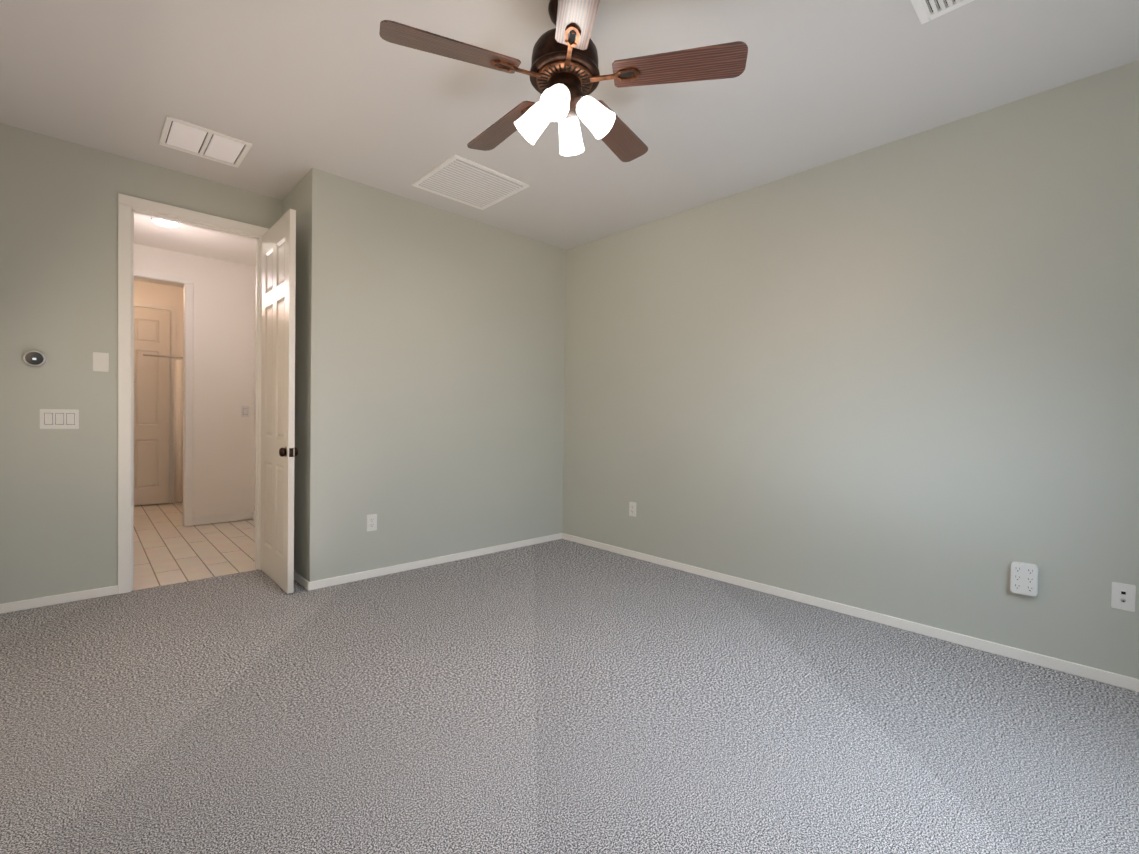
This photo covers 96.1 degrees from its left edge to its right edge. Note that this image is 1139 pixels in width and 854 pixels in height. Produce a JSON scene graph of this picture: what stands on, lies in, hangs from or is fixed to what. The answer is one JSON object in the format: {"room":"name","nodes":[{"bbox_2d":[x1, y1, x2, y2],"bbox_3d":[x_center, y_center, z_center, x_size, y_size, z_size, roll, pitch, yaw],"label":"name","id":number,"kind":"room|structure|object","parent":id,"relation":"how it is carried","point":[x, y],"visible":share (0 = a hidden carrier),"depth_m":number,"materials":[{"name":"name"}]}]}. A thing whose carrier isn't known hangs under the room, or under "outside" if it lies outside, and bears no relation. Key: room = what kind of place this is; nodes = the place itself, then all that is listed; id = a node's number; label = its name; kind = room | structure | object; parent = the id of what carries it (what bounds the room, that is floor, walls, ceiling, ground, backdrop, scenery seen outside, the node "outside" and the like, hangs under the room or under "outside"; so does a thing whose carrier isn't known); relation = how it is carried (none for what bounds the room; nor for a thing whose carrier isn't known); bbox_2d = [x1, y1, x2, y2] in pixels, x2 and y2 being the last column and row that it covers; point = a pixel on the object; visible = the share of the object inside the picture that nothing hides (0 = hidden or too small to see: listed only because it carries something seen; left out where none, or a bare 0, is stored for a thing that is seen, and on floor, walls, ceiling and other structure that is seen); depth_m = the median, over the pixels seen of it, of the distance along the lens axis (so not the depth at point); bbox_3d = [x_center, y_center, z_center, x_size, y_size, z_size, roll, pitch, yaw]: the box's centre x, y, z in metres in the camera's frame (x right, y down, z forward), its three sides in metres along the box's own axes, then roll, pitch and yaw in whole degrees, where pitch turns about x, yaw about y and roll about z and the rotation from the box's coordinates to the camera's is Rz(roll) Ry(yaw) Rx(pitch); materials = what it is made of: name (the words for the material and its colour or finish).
{"room":"empty bedroom","nodes":[
{"label":"empty bedroom","id":0,"kind":"room"},
{"bbox_2d":[0,123,281,603],"bbox_3d":[-2.837,-0.321,3.271,1.753,2.740,0.110,0,1,-44],"label":"wall","id":1,"kind":"structure","parent":0,"point":[59,309],"depth_m":3.04,"materials":[{"name":"green paint"}]},
{"bbox_2d":[21,349,47,367],"bbox_3d":[-3.076,-0.394,2.944,0.106,0.106,0.030,0,1,-44],"label":"thermostat","id":2,"kind":"object","parent":1,"relation":"attached to","point":[33,358],"visible":1,"depth_m":2.94,"materials":[{"name":"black plastic"}]},
{"bbox_2d":[0,585,117,613],"bbox_3d":[-3.145,1.023,2.935,0.843,0.055,0.013,0,1,-44],"label":"baseboard","id":3,"kind":"structure","parent":1,"relation":"attached to","point":[52,600],"depth_m":3.03,"materials":[{"name":"white wood"}]},
{"bbox_2d":[40,409,78,428],"bbox_3d":[-3.014,-0.047,3.026,0.164,0.116,0.011,0,1,-44],"label":"switch plate","id":4,"kind":"object","parent":1,"relation":"attached to","point":[59,418],"visible":1,"depth_m":3.02,"materials":[{"name":"white plastic"}]},
{"bbox_2d":[93,352,108,371],"bbox_3d":[-2.880,-0.399,3.147,0.072,0.116,0.006,0,1,-44],"label":"blank wall plate","id":5,"kind":"object","parent":1,"relation":"attached to","point":[100,362],"visible":1,"depth_m":3.15,"materials":[{"name":"white plastic"}]},
{"bbox_2d":[118,193,268,593],"bbox_3d":[-2.562,-0.202,3.538,0.844,2.502,0.151,0,1,-44],"label":"door frame","id":6,"kind":"structure","parent":1,"relation":"attached to","point":[129,207],"depth_m":3.24,"materials":[{"name":"white wood"}]},
{"bbox_2d":[260,209,297,593],"bbox_3d":[-1.994,-0.163,3.485,0.108,2.420,0.721,0,1,-44],"label":"door","id":7,"kind":"structure","parent":1,"relation":"in","point":[279,451],"depth_m":3.40,"materials":[{"name":"white paint"},{"name":"oil rubbed bronze"}]},
{"bbox_2d":[134,280,182,505],"bbox_3d":[-4.666,-0.409,6.897,4.100,2.740,0.100,0,1,-44],"label":"wall","id":8,"kind":"structure","parent":0,"point":[157,293],"depth_m":6.42,"materials":[{"name":"white paint"}]},
{"bbox_2d":[134,301,175,504],"bbox_3d":[-5.308,-0.282,6.179,0.884,2.492,0.058,0,1,-44],"label":"door","id":9,"kind":"structure","parent":8,"relation":"in","point":[154,331],"depth_m":6.32,"materials":[{"name":"white wood"}]},
{"bbox_2d":[134,244,254,516],"bbox_3d":[-3.976,-0.368,5.105,1.430,2.740,0.110,0,1,-44],"label":"wall","id":10,"kind":"structure","parent":0,"point":[223,365],"depth_m":5.34,"materials":[{"name":"white paint"}]},
{"bbox_2d":[134,269,192,526],"bbox_3d":[-4.187,-0.249,4.898,0.934,2.502,0.134,0,1,-44],"label":"door frame","id":11,"kind":"structure","parent":10,"relation":"attached to","point":[186,283],"depth_m":5.15,"materials":[{"name":"white wood"}]},
{"bbox_2d":[193,511,252,525],"bbox_3d":[-3.639,0.960,5.381,0.535,0.085,0.013,0,1,-44],"label":"baseboard","id":12,"kind":"structure","parent":10,"relation":"attached to","point":[212,519],"depth_m":5.37,"materials":[{"name":"white wood"}]},
{"bbox_2d":[241,406,248,416],"bbox_3d":[-3.480,-0.167,5.498,0.072,0.116,0.011,0,1,-44],"label":"switch plate","id":13,"kind":"object","parent":10,"relation":"attached to","point":[244,411],"visible":1,"depth_m":5.49,"materials":[{"name":"white plastic"}]},
{"bbox_2d":[254,266,255,511],"bbox_3d":[-2.017,-0.346,5.584,2.070,2.740,2.114,0,1,-44],"label":"wall","id":14,"kind":"structure","parent":0,"point":[254,391],"depth_m":5.56,"materials":[{"name":"white paint"}]},
{"bbox_2d":[282,168,565,581],"bbox_3d":[-1.108,-0.313,4.427,2.347,2.740,0.816,0,1,-44],"label":"wall","id":15,"kind":"structure","parent":0,"point":[429,375],"depth_m":3.83,"materials":[{"name":"green paint"}]},
{"bbox_2d":[294,571,308,589],"bbox_3d":[-1.940,1.031,3.590,0.013,0.055,0.688,0,1,-44],"label":"baseboard return","id":16,"kind":"object","parent":15,"relation":"attached to","point":[301,580],"visible":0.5,"depth_m":3.44,"materials":[{"name":"white wood"}]},
{"bbox_2d":[367,514,376,530],"bbox_3d":[-1.396,0.676,3.616,0.072,0.116,0.008,0,1,-44],"label":"electrical outlet","id":17,"kind":"object","parent":15,"relation":"attached to","point":[371,522],"visible":1,"depth_m":3.62,"materials":[{"name":"white plastic"}]},
{"bbox_2d":[308,533,561,590],"bbox_3d":[-0.889,1.038,4.106,2.247,0.055,0.013,0,1,-44],"label":"baseboard","id":18,"kind":"structure","parent":15,"relation":"attached to","point":[328,582],"depth_m":3.88,"materials":[{"name":"white wood"}]},
{"bbox_2d":[0,539,1138,853],"bbox_3d":[-0.252,1.137,2.183,4.200,0.060,5.118,0,1,-44],"label":"floor carpet","id":19,"kind":"object","parent":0,"point":[560,697],"visible":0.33,"depth_m":1.91,"materials":[{"name":"grey carpet"}]},
{"bbox_2d":[0,0,1138,287],"bbox_3d":[-1.615,-1.728,3.615,4.200,0.100,9.200,0,1,-44],"label":"ceiling","id":20,"kind":"structure","parent":0,"point":[292,92],"depth_m":2.47,"materials":[{"name":"white paint"}]},
{"bbox_2d":[151,217,179,226],"bbox_3d":[-3.368,-1.699,4.268,0.190,0.033,0.190,0,1,-44],"label":"recessed light","id":21,"kind":"object","parent":20,"relation":"in","point":[164,223],"visible":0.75,"depth_m":4.24,"materials":[{"name":"white"}]},
{"bbox_2d":[159,115,251,167],"bbox_3d":[-2.147,-1.670,3.021,0.400,0.012,0.390,0,1,-44],"label":"ceiling vent","id":22,"kind":"object","parent":20,"relation":"in","point":[187,137],"visible":1,"depth_m":3.00,"materials":[{"name":"white metal"}]},
{"bbox_2d":[412,154,529,209],"bbox_3d":[-0.678,-1.655,3.507,0.580,0.014,0.570,0,1,-44],"label":"ceiling vent","id":23,"kind":"object","parent":20,"relation":"in","point":[458,178],"visible":1,"depth_m":3.47,"materials":[{"name":"white metal"}]},
{"bbox_2d":[379,0,747,161],"bbox_3d":[-0.044,-1.374,2.033,1.305,0.508,1.255,0,1,-44],"label":"fan","id":24,"kind":"object","parent":20,"relation":"hanging from","point":[563,73],"visible":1,"depth_m":1.91,"materials":[{"name":"brown wood"}]},
{"bbox_2d":[910,0,973,23],"bbox_3d":[1.365,-1.594,1.801,0.360,0.017,0.290,0,1,-44],"label":"ceiling vent","id":25,"kind":"object","parent":20,"relation":"in","point":[927,10],"visible":0.98,"depth_m":1.94,"materials":[{"name":"white metal"}]},
{"bbox_2d":[562,60,1138,678],"bbox_3d":[1.502,-0.255,3.312,0.100,2.740,4.400,0,1,-44],"label":"wall","id":26,"kind":"structure","parent":0,"point":[898,378],"depth_m":2.86,"materials":[{"name":"green paint"}]},
{"bbox_2d":[629,502,635,516],"bbox_3d":[0.525,0.684,4.261,0.008,0.116,0.072,0,1,-44],"label":"electrical outlet","id":27,"kind":"object","parent":26,"relation":"attached to","point":[632,508],"visible":1,"depth_m":4.26,"materials":[{"name":"white plastic"}]},
{"bbox_2d":[562,533,1138,691],"bbox_3d":[1.406,1.086,3.332,0.013,0.055,4.300,0,1,-44],"label":"baseboard","id":28,"kind":"structure","parent":26,"relation":"attached to","point":[1106,677],"depth_m":2.85,"materials":[{"name":"white wood"}]},
{"bbox_2d":[1010,561,1038,596],"bbox_3d":[2.202,0.735,2.479,0.034,0.150,0.098,0,1,-44],"label":"power outlet","id":29,"kind":"object","parent":26,"relation":"attached to","point":[1024,579],"visible":1,"depth_m":2.47,"materials":[{"name":"white plastic"}]},
{"bbox_2d":[1111,582,1135,611],"bbox_3d":[2.433,0.747,2.249,0.017,0.116,0.072,0,1,-44],"label":"outlet plate","id":30,"kind":"object","parent":26,"relation":"attached to","point":[1123,596],"visible":1,"depth_m":2.25,"materials":[{"name":"white plastic"}]},
{"bbox_3d":[-3.817,-0.389,6.483,0.100,2.740,1.670,0,1,-44],"label":"wall","id":31,"kind":"structure","parent":0,"visible":0},
{"bbox_2d":[143,354,182,501],"bbox_3d":[-4.694,0.026,6.514,1.130,1.802,0.048,0,1,-44],"label":"door frame","id":32,"kind":"structure","parent":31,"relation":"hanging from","point":[178,430],"depth_m":6.36,"materials":[{"name":"white paint"}]},
{"label":"outside","id":33,"kind":"structure","parent":0,"visible":0},
{"bbox_2d":[132,502,257,590],"bbox_3d":[-3.421,1.036,5.516,4.200,0.056,4.082,0,1,-44],"label":"floor","id":34,"kind":"structure","parent":33,"point":[169,548],"depth_m":4.37,"materials":[{"name":"beige tile"}]}
]}

